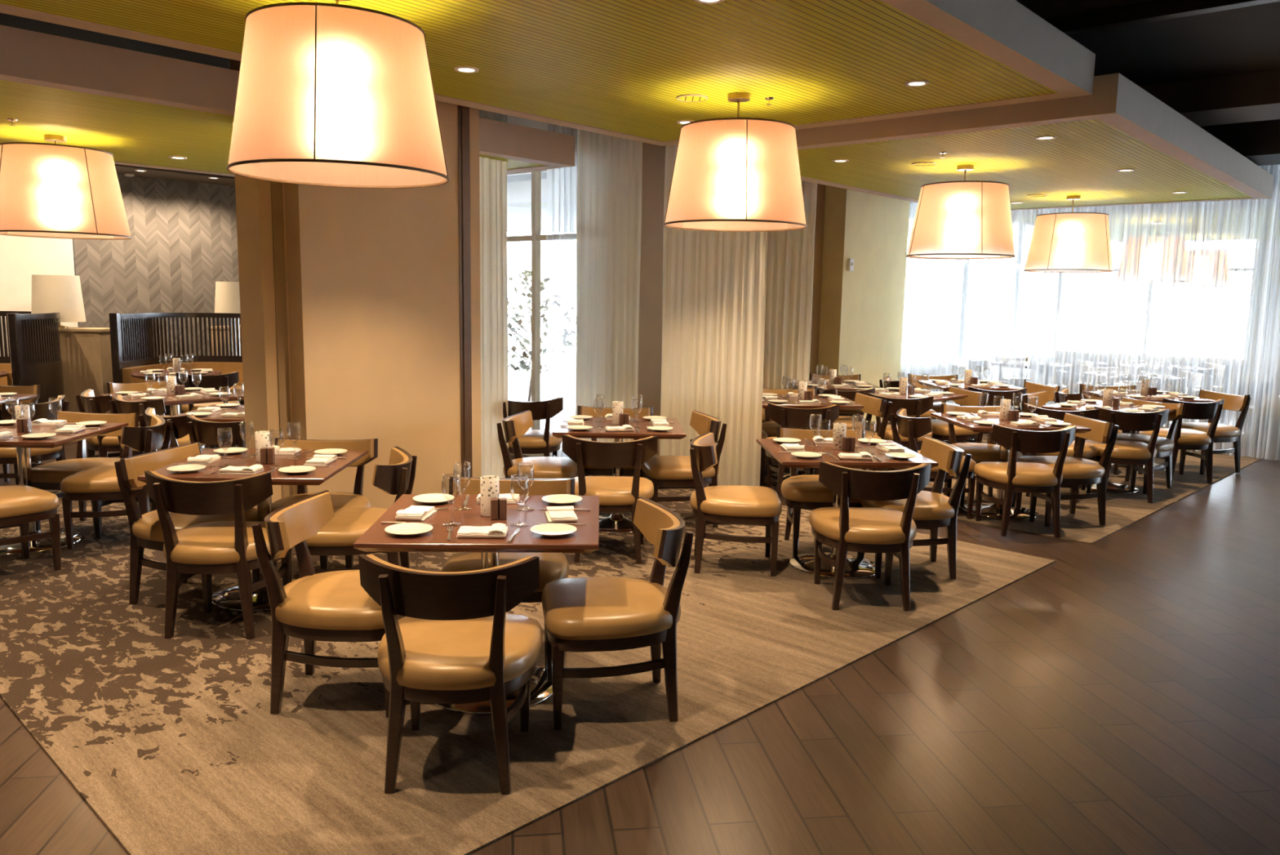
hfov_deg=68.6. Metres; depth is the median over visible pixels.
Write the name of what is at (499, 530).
folded napkin
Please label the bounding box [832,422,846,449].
candle holder
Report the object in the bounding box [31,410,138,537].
dining chair
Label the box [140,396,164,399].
plate
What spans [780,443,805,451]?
folded napkin
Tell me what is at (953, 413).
plate
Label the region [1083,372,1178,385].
dining table
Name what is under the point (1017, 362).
folded napkin
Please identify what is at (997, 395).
dining chair
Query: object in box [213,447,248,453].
plate
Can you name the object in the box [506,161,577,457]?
window
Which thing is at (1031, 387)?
dining chair
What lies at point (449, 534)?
fork
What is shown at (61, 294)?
table lamp
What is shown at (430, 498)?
plate
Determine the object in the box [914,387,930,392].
folded napkin
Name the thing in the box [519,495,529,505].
fork
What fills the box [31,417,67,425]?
folded napkin
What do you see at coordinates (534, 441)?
dining chair
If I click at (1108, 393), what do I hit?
candle holder
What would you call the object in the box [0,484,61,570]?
dining chair
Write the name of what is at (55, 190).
pendant lamp
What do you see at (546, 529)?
plate
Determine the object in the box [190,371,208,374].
plate
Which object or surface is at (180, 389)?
wooden caddy
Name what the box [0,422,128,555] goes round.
dining table
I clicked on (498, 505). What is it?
wooden caddy
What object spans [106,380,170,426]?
dining chair
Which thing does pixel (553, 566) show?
dining chair
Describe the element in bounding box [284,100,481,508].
wall partition
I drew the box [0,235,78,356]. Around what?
wall
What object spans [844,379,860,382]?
plate
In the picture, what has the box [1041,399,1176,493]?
dining table
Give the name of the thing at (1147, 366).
folded napkin
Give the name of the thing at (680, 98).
grille
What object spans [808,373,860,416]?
dining chair
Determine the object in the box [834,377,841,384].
wooden caddy
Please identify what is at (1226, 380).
dining chair
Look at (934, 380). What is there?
plate
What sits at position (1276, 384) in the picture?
dining table
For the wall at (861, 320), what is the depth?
12.22 m
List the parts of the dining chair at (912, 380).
backrest, seat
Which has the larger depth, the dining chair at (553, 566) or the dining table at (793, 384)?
the dining table at (793, 384)
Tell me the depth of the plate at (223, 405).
7.57 m
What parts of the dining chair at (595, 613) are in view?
leg, leg, seat frame, seat, leg, backrest, leg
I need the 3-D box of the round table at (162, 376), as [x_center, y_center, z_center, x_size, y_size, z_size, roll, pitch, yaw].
[-5.247,-0.248,10.681,0.930,0.750,0.930,1,8,0]
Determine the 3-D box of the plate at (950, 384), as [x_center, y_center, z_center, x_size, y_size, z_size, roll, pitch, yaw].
[3.510,-0.469,10.491,0.185,0.019,0.185,1,8,0]
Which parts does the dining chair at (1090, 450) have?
leg, backrest, seat frame, seat, leg, leg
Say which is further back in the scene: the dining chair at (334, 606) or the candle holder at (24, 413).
the candle holder at (24, 413)
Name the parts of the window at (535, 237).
sill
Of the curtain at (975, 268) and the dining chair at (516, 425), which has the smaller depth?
the dining chair at (516, 425)
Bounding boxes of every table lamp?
[31,274,85,328]
[214,281,240,326]
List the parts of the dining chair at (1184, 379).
backrest, leg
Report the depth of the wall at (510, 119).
9.14 m
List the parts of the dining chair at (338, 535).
leg, seat frame, seat, backrest, leg, leg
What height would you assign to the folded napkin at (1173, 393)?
0.034 m
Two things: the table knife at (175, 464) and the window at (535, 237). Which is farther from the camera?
the window at (535, 237)
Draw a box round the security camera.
[124,173,134,177]
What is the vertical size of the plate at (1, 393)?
0.019 m
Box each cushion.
[0,363,12,385]
[122,361,243,385]
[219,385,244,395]
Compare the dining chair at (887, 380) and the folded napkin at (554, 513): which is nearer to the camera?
the folded napkin at (554, 513)
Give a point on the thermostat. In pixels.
(851, 261)
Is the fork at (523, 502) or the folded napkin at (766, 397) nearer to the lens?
the fork at (523, 502)
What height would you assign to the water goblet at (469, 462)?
0.205 m
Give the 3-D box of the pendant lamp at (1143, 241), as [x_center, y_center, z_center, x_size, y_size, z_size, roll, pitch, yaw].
[7.244,-2.481,13.227,0.913,0.841,0.913,3,8,12]
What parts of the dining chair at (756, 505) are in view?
leg, leg, backrest, seat frame, seat, leg, leg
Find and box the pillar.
[230,59,295,508]
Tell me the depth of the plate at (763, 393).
9.14 m
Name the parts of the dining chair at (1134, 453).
leg, leg, seat, seat frame, backrest, leg, leg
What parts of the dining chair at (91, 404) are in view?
leg, backrest, leg, seat frame, seat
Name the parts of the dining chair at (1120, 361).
seat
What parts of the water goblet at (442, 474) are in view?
stem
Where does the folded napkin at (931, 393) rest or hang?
on the dining table at (953, 396)
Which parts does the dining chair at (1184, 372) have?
leg, leg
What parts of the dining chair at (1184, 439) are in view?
leg, seat, leg, leg, backrest, seat frame, leg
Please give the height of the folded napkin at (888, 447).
0.034 m
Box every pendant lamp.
[0,134,132,239]
[226,0,448,188]
[663,92,807,231]
[906,164,1015,259]
[1023,195,1113,272]
[1115,220,1187,282]
[1168,236,1229,287]
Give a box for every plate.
[0,392,17,395]
[0,419,16,425]
[21,432,56,439]
[75,420,106,426]
[115,391,138,395]
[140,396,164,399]
[142,372,161,374]
[146,368,164,371]
[166,464,205,472]
[184,386,203,391]
[185,411,212,416]
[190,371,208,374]
[191,368,206,370]
[209,391,231,395]
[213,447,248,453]
[215,403,239,407]
[278,465,315,473]
[314,448,347,454]
[384,522,432,535]
[413,493,454,503]
[529,523,577,536]
[542,493,582,504]
[566,425,592,430]
[568,414,592,419]
[642,415,666,419]
[646,426,672,431]
[762,392,777,395]
[767,399,787,403]
[773,437,800,443]
[791,451,822,457]
[807,383,818,386]
[817,394,837,397]
[829,400,850,404]
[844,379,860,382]
[856,384,873,387]
[857,438,886,444]
[885,452,916,458]
[886,386,898,390]
[908,395,928,398]
[928,379,943,382]
[935,391,954,395]
[945,383,963,386]
[946,411,968,415]
[973,420,998,425]
[977,379,991,382]
[995,384,1013,387]
[1018,412,1037,416]
[1044,421,1071,426]
[1055,403,1076,406]
[1080,399,1101,402]
[1120,408,1144,412]
[1124,395,1145,398]
[1142,404,1164,408]
[1156,390,1167,393]
[1178,395,1199,399]
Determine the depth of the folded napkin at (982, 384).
10.41 m
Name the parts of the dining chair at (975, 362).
leg, backrest, seat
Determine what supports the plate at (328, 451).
on the dining table at (228, 597)
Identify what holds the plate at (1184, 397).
on the dining table at (1096, 393)
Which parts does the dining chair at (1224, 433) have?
leg, seat, backrest, seat frame, leg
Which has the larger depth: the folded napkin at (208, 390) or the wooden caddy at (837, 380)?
the wooden caddy at (837, 380)
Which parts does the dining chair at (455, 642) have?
leg, leg, backrest, seat frame, seat, leg, leg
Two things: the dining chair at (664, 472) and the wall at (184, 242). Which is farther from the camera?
the wall at (184, 242)
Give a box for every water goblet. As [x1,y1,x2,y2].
[217,427,234,466]
[441,474,461,524]
[453,462,471,509]
[510,475,528,525]
[516,462,534,510]
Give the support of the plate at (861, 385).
on the dining table at (793, 384)
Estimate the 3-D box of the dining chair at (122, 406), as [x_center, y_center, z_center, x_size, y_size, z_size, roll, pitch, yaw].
[-4.000,0.134,7.822,0.607,0.814,0.577,5,9,28]
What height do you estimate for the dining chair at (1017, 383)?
0.814 m
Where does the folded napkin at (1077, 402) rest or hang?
on the dining table at (1113, 486)
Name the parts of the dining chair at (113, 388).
backrest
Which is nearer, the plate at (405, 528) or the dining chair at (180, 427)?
the plate at (405, 528)
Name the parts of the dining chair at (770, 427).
leg, leg, seat, backrest, leg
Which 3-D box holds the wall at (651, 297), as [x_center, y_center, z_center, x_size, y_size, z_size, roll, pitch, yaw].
[3.964,-1.952,14.065,0.251,3.500,13.250,8,11,41]
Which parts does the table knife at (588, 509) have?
handle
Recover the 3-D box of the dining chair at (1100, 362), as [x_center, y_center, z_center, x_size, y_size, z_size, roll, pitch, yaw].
[7.355,-0.598,14.439,0.577,0.814,0.607,1,8,0]
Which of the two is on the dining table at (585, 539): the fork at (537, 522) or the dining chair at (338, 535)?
the fork at (537, 522)
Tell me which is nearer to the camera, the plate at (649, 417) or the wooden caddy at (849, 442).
the wooden caddy at (849, 442)
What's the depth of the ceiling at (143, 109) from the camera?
5.75 m
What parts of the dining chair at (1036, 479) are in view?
leg, leg, seat frame, seat, leg, backrest, leg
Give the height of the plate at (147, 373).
0.019 m
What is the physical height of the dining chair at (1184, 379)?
0.814 m
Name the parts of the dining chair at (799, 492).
leg, leg, seat, backrest, seat frame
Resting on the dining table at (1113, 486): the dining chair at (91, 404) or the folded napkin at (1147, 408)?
the folded napkin at (1147, 408)
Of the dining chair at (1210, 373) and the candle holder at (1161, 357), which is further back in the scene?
the candle holder at (1161, 357)
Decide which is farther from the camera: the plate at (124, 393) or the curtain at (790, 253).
the curtain at (790, 253)
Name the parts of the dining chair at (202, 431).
leg, leg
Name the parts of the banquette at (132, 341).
post, rail, panel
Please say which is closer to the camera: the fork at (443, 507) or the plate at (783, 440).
the fork at (443, 507)
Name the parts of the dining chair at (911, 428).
leg, leg, backrest, seat frame, seat, leg, leg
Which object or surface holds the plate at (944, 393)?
on the dining table at (953, 396)
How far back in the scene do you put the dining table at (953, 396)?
9.42 m
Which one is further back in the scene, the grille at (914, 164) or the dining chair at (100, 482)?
the grille at (914, 164)
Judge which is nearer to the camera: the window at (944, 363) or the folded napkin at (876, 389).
the folded napkin at (876, 389)
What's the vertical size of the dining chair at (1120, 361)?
0.814 m
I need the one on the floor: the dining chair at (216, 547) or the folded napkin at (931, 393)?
the dining chair at (216, 547)
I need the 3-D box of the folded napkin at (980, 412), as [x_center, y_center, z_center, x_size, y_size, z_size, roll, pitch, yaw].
[2.937,-0.120,7.865,0.188,0.034,0.115,2,8,5]
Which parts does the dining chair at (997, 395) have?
backrest, leg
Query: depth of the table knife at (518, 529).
3.67 m
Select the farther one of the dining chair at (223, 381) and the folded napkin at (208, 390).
the dining chair at (223, 381)
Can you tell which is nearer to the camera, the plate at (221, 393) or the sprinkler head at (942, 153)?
the sprinkler head at (942, 153)
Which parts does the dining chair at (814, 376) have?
backrest, seat frame, seat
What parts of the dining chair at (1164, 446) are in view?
leg, leg, seat, backrest, seat frame, leg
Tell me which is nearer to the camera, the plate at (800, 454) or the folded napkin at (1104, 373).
the plate at (800, 454)
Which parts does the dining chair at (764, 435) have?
leg, seat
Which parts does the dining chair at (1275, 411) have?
leg, backrest, leg, seat frame, seat, leg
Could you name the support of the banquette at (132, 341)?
on the floor
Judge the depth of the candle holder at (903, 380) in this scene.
9.53 m
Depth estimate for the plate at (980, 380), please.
11.09 m
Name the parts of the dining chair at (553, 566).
seat, backrest, seat frame, leg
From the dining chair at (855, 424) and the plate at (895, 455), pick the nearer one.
the plate at (895, 455)
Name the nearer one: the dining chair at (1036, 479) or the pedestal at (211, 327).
the dining chair at (1036, 479)
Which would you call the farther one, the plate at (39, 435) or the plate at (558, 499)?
the plate at (39, 435)
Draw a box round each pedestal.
[58,327,112,413]
[210,325,241,355]
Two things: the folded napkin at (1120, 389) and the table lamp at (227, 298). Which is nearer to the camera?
the folded napkin at (1120, 389)
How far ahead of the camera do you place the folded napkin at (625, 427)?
6.56 m
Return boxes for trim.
[270,181,293,497]
[457,105,472,477]
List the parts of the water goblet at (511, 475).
stem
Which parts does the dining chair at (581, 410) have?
seat, seat frame, backrest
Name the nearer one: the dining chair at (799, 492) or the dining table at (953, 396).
the dining chair at (799, 492)
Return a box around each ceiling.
[0,0,1095,146]
[0,0,1279,243]
[0,25,575,177]
[114,164,235,186]
[795,72,1273,210]
[1011,186,1279,242]
[1200,119,1279,165]
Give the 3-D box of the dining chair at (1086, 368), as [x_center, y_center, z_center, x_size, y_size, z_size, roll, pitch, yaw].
[6.609,-0.449,13.287,0.607,0.814,0.577,1,8,0]
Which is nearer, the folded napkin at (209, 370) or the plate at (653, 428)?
the plate at (653, 428)
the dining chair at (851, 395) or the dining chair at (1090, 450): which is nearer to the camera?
the dining chair at (1090, 450)
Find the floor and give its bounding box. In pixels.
[0,351,1279,854]
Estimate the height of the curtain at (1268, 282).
3.430 m
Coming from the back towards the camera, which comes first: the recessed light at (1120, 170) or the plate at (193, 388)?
the plate at (193, 388)
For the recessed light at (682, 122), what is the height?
0.010 m
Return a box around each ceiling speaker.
[911,161,936,165]
[1026,194,1047,196]
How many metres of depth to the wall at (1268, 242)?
16.67 m
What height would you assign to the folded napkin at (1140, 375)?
0.034 m
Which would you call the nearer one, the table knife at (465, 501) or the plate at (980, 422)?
the table knife at (465, 501)
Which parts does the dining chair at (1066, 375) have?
leg, leg, backrest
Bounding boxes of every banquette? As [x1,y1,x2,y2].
[0,311,64,420]
[108,312,244,415]
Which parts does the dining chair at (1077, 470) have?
leg, leg, seat, leg, seat frame, backrest, leg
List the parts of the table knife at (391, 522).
handle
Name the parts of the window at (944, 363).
sill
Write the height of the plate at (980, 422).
0.019 m
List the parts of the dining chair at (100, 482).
leg, leg, seat frame, seat, backrest, leg, leg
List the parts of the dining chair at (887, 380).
leg, backrest, leg, seat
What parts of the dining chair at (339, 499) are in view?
leg, seat, backrest, leg, leg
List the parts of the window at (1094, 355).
sill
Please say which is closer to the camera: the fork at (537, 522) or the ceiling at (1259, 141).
the fork at (537, 522)
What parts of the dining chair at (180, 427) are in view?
leg, backrest, leg, seat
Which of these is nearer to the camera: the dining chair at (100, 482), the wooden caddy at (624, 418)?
the dining chair at (100, 482)
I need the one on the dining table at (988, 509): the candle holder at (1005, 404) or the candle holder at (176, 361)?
the candle holder at (1005, 404)
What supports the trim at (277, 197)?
attached to the pillar
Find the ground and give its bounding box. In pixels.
[507,312,1247,359]
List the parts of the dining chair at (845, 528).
leg, leg, seat frame, seat, backrest, leg, leg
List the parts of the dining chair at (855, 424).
backrest, seat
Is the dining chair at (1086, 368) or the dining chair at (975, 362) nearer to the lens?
the dining chair at (1086, 368)
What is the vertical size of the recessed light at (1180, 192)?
0.010 m
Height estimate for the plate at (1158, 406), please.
0.019 m
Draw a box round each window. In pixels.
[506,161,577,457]
[900,222,1063,373]
[1053,239,1260,365]
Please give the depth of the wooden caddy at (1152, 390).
9.78 m
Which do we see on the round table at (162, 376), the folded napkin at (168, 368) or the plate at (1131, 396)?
the folded napkin at (168, 368)
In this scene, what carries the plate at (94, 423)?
on the dining table at (23, 445)
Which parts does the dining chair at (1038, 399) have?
leg, backrest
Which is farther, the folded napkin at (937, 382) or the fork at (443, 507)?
the folded napkin at (937, 382)
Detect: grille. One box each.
[678,96,706,101]
[913,163,934,165]
[1029,195,1045,196]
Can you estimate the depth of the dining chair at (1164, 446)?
8.67 m
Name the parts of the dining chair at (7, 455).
leg, seat frame, seat, backrest, leg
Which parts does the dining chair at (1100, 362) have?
backrest, seat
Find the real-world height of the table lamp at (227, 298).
0.593 m
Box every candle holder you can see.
[14,404,30,430]
[165,375,176,395]
[172,357,181,372]
[254,431,271,462]
[480,475,499,516]
[612,400,623,424]
[797,381,807,399]
[828,368,836,384]
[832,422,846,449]
[898,377,907,393]
[964,369,972,384]
[999,399,1011,420]
[1029,352,1035,364]
[1102,388,1113,406]
[1127,362,1135,374]
[1140,378,1150,395]
[1158,355,1164,366]
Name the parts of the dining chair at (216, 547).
leg, backrest, seat, seat frame, leg, leg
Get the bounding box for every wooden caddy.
[17,417,31,431]
[174,385,185,395]
[260,447,275,463]
[490,497,506,519]
[618,413,628,425]
[804,391,812,399]
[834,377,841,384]
[842,436,855,451]
[907,385,915,394]
[970,377,977,384]
[1008,409,1019,421]
[1112,397,1119,407]
[1133,368,1140,375]
[1147,386,1156,395]
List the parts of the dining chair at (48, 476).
leg, seat frame, seat, leg, backrest, leg, leg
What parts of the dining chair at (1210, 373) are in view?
seat, backrest, leg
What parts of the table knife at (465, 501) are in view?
blade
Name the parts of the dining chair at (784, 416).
leg, seat frame, leg, backrest, leg, leg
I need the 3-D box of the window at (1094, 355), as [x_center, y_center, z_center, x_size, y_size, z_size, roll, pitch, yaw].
[9.677,-2.658,17.786,3.355,2.780,0.160,8,11,41]
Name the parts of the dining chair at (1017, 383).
seat, leg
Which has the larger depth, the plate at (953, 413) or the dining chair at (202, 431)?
the plate at (953, 413)
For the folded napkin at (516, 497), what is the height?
0.034 m
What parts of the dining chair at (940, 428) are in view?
seat frame, seat, backrest, leg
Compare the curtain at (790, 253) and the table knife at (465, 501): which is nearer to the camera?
the table knife at (465, 501)
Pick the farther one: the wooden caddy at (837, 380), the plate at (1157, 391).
the wooden caddy at (837, 380)
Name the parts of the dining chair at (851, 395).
backrest, seat, leg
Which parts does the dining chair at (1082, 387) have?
backrest, seat frame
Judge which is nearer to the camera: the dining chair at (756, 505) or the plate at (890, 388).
the dining chair at (756, 505)
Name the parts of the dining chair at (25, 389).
leg, backrest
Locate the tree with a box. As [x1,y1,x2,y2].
[507,268,576,401]
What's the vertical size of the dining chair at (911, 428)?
0.814 m
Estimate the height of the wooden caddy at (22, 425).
0.084 m
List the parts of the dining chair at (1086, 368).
leg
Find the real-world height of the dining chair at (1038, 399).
0.814 m
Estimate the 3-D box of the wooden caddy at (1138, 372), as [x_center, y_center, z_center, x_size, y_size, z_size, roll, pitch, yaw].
[6.654,-0.740,12.568,0.066,0.084,0.044,0,8,-6]
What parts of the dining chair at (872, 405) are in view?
seat, leg, backrest, leg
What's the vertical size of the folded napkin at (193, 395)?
0.034 m
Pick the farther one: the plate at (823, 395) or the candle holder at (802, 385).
the plate at (823, 395)
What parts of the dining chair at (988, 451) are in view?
leg, leg, backrest, seat, leg, leg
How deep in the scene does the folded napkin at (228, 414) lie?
6.93 m
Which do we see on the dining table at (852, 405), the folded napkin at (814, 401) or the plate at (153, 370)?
the folded napkin at (814, 401)
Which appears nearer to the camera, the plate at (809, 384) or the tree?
the plate at (809, 384)
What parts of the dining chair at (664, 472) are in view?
leg, seat frame, seat, backrest, leg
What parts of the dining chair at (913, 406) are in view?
leg, backrest, seat, seat frame, leg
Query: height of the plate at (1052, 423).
0.019 m
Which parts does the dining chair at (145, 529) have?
leg, seat frame, backrest, seat, leg, leg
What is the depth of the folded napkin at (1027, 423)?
7.20 m
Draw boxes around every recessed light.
[168,155,186,159]
[453,66,479,73]
[676,120,694,124]
[693,0,724,4]
[831,159,848,162]
[904,80,928,86]
[1035,135,1057,139]
[1116,168,1134,171]
[1172,191,1187,193]
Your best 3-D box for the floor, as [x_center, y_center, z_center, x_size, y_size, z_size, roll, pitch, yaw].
[-0.002,0.134,11.631,32.000,0.110,33.000,1,8,0]
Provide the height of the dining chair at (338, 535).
0.814 m
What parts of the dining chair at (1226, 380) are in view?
seat, backrest, leg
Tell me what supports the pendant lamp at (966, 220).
hanging from the ceiling at (1121, 125)
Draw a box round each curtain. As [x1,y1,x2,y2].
[479,109,508,478]
[551,125,577,457]
[575,129,642,442]
[659,144,768,485]
[762,180,817,408]
[907,208,1036,419]
[1026,203,1165,408]
[1151,164,1279,457]
[1264,324,1279,458]
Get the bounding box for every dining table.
[0,393,37,404]
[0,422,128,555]
[98,387,244,416]
[137,448,368,611]
[173,404,244,422]
[353,493,599,714]
[552,416,686,533]
[755,438,937,578]
[762,394,863,480]
[790,380,884,391]
[875,388,968,470]
[916,380,1021,442]
[930,413,1091,519]
[990,361,1079,412]
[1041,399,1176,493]
[1081,390,1216,471]
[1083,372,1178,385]
[1121,364,1204,375]
[1274,382,1279,387]
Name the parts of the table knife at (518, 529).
handle, blade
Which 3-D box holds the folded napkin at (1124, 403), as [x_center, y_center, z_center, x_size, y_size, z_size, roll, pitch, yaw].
[4.552,-0.233,8.869,0.116,0.034,0.188,-6,10,-40]
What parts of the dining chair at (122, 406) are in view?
leg, backrest, leg, seat, seat frame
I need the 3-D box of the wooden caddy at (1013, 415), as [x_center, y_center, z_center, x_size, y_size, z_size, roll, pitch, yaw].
[2.994,-0.096,7.519,0.066,0.084,0.044,0,8,-8]
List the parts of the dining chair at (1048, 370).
leg, backrest, leg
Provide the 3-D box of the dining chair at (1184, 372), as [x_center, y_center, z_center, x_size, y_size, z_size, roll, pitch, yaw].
[7.263,-0.350,12.656,0.577,0.814,0.607,1,8,0]
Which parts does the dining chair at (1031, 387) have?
backrest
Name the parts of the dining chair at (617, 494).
leg, backrest, seat, seat frame, leg, leg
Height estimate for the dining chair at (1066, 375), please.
0.814 m
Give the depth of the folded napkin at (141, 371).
10.41 m
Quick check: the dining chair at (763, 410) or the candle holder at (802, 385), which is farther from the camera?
the dining chair at (763, 410)
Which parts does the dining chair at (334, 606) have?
leg, backrest, leg, seat, seat frame, leg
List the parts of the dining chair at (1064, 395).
leg, leg, backrest, leg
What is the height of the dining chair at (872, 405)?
0.814 m
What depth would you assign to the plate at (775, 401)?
8.57 m
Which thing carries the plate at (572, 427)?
on the dining table at (614, 522)
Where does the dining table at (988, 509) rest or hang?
on the floor
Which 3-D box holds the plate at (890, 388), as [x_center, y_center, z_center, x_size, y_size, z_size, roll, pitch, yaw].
[2.703,-0.408,9.950,0.185,0.019,0.185,1,8,0]
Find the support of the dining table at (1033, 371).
on the floor
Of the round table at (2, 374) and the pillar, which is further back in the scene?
the round table at (2, 374)
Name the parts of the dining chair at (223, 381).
leg, backrest, seat, leg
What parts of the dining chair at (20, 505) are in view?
leg, seat frame, seat, leg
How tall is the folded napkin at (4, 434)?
0.034 m
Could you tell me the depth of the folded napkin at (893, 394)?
9.29 m
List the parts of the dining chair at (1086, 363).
seat, leg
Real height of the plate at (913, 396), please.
0.019 m
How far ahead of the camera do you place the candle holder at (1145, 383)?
9.82 m
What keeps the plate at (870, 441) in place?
on the dining table at (856, 566)
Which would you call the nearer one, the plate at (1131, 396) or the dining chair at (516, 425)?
the dining chair at (516, 425)
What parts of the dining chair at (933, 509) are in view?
leg, seat frame, seat, leg, backrest, leg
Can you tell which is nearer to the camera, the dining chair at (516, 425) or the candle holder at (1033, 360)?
the dining chair at (516, 425)
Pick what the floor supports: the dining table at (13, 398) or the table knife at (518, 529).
the dining table at (13, 398)
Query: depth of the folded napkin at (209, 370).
10.76 m
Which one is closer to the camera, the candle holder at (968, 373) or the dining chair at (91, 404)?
the dining chair at (91, 404)
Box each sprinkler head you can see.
[6,118,17,126]
[764,97,773,105]
[939,151,946,157]
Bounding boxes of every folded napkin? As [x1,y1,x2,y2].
[0,431,13,439]
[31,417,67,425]
[53,424,86,433]
[127,393,146,398]
[140,370,151,373]
[146,388,166,393]
[166,367,185,370]
[168,371,187,375]
[174,392,202,399]
[186,454,221,464]
[196,406,222,412]
[200,368,213,372]
[200,387,219,393]
[218,463,263,475]
[220,411,244,417]
[271,444,302,454]
[303,453,337,465]
[395,505,436,520]
[456,522,508,537]
[476,493,519,503]
[545,505,577,522]
[567,418,584,425]
[604,413,630,419]
[604,424,634,431]
[649,418,669,426]
[762,395,777,399]
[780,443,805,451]
[786,391,798,396]
[798,399,821,404]
[812,435,832,443]
[817,377,828,382]
[826,395,845,400]
[831,383,850,387]
[838,451,872,460]
[853,381,867,384]
[869,387,888,391]
[875,443,905,452]
[878,391,900,396]
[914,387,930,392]
[922,391,942,396]
[935,381,948,384]
[950,377,964,382]
[956,415,981,421]
[969,383,991,386]
[977,409,999,416]
[986,381,1004,385]
[1008,419,1040,426]
[1011,361,1023,364]
[1030,414,1057,422]
[1066,400,1086,404]
[1084,405,1111,409]
[1102,372,1114,375]
[1111,400,1134,405]
[1112,391,1128,395]
[1118,388,1140,392]
[1137,373,1151,377]
[1137,405,1157,411]
[1139,364,1152,367]
[1151,394,1175,399]
[1164,391,1186,395]
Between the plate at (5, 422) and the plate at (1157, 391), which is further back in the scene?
the plate at (1157, 391)
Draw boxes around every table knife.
[0,435,21,440]
[173,463,216,466]
[381,520,435,524]
[462,493,469,506]
[506,527,520,542]
[541,508,591,511]
[778,451,793,453]
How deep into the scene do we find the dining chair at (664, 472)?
6.87 m
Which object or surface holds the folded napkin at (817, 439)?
on the dining table at (856, 566)
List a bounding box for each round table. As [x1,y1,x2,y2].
[0,370,8,378]
[130,369,222,413]
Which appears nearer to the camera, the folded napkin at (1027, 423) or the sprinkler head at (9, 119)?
the sprinkler head at (9, 119)
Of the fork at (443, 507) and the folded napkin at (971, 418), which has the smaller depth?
the fork at (443, 507)
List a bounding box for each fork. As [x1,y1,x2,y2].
[290,465,329,466]
[400,506,447,510]
[446,525,453,540]
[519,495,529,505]
[537,522,586,524]
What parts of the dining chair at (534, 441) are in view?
leg, seat frame, seat, backrest, leg, leg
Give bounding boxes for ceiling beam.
[1044,0,1279,35]
[1139,69,1279,126]
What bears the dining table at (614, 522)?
on the floor
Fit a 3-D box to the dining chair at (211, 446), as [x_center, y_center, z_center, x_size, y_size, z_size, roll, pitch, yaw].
[-3.696,-0.004,8.841,0.607,0.814,0.577,8,11,42]
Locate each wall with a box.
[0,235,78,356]
[72,173,239,356]
[506,115,577,159]
[637,142,1053,455]
[817,185,910,424]
[1053,239,1279,401]
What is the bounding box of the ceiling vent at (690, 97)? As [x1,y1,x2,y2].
[676,93,707,102]
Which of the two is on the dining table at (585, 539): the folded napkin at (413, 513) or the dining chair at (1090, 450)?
the folded napkin at (413, 513)
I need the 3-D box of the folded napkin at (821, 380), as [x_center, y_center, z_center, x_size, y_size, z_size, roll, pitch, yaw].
[2.154,-0.543,10.788,0.192,0.034,0.121,1,8,-1]
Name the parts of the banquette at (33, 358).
post, rail, panel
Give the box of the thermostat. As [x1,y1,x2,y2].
[847,258,853,271]
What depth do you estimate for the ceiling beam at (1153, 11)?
5.66 m
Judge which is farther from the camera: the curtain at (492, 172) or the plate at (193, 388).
the plate at (193, 388)
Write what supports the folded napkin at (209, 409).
on the dining table at (208, 417)
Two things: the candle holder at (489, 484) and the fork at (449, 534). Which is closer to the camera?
the fork at (449, 534)
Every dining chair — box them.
[0,384,40,481]
[0,394,68,484]
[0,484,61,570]
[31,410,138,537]
[60,414,172,549]
[75,388,140,457]
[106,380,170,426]
[108,394,205,457]
[114,441,260,613]
[138,407,210,511]
[144,470,292,639]
[175,371,239,447]
[186,413,245,452]
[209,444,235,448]
[252,489,404,717]
[271,437,377,568]
[305,445,417,573]
[358,553,542,794]
[440,475,574,669]
[497,409,577,478]
[502,396,563,456]
[542,496,693,729]
[562,434,657,563]
[577,405,653,477]
[640,410,726,527]
[689,431,782,576]
[760,428,767,483]
[761,387,818,475]
[761,408,773,422]
[764,403,839,499]
[777,426,865,556]
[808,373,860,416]
[808,461,931,611]
[813,383,874,469]
[813,386,875,422]
[828,392,892,471]
[859,435,971,578]
[866,392,933,471]
[879,375,936,424]
[890,408,976,519]
[907,373,959,413]
[918,386,989,448]
[941,404,1022,506]
[960,386,1026,444]
[968,357,1012,385]
[973,424,1076,537]
[994,381,1062,444]
[995,355,1035,393]
[1015,390,1075,455]
[1015,412,1119,526]
[1023,403,1098,502]
[1035,363,1077,405]
[1050,359,1101,403]
[1054,387,1122,475]
[1055,367,1102,401]
[1079,383,1138,462]
[1080,406,1168,502]
[1083,365,1124,386]
[1097,360,1141,390]
[1097,396,1186,493]
[1117,359,1153,386]
[1137,397,1224,484]
[1142,375,1186,427]
[1166,369,1211,427]
[1168,388,1250,474]
[1170,366,1215,422]
[1195,362,1232,417]
[1232,377,1279,448]
[1275,368,1279,426]
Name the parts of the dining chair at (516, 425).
leg, backrest, leg, seat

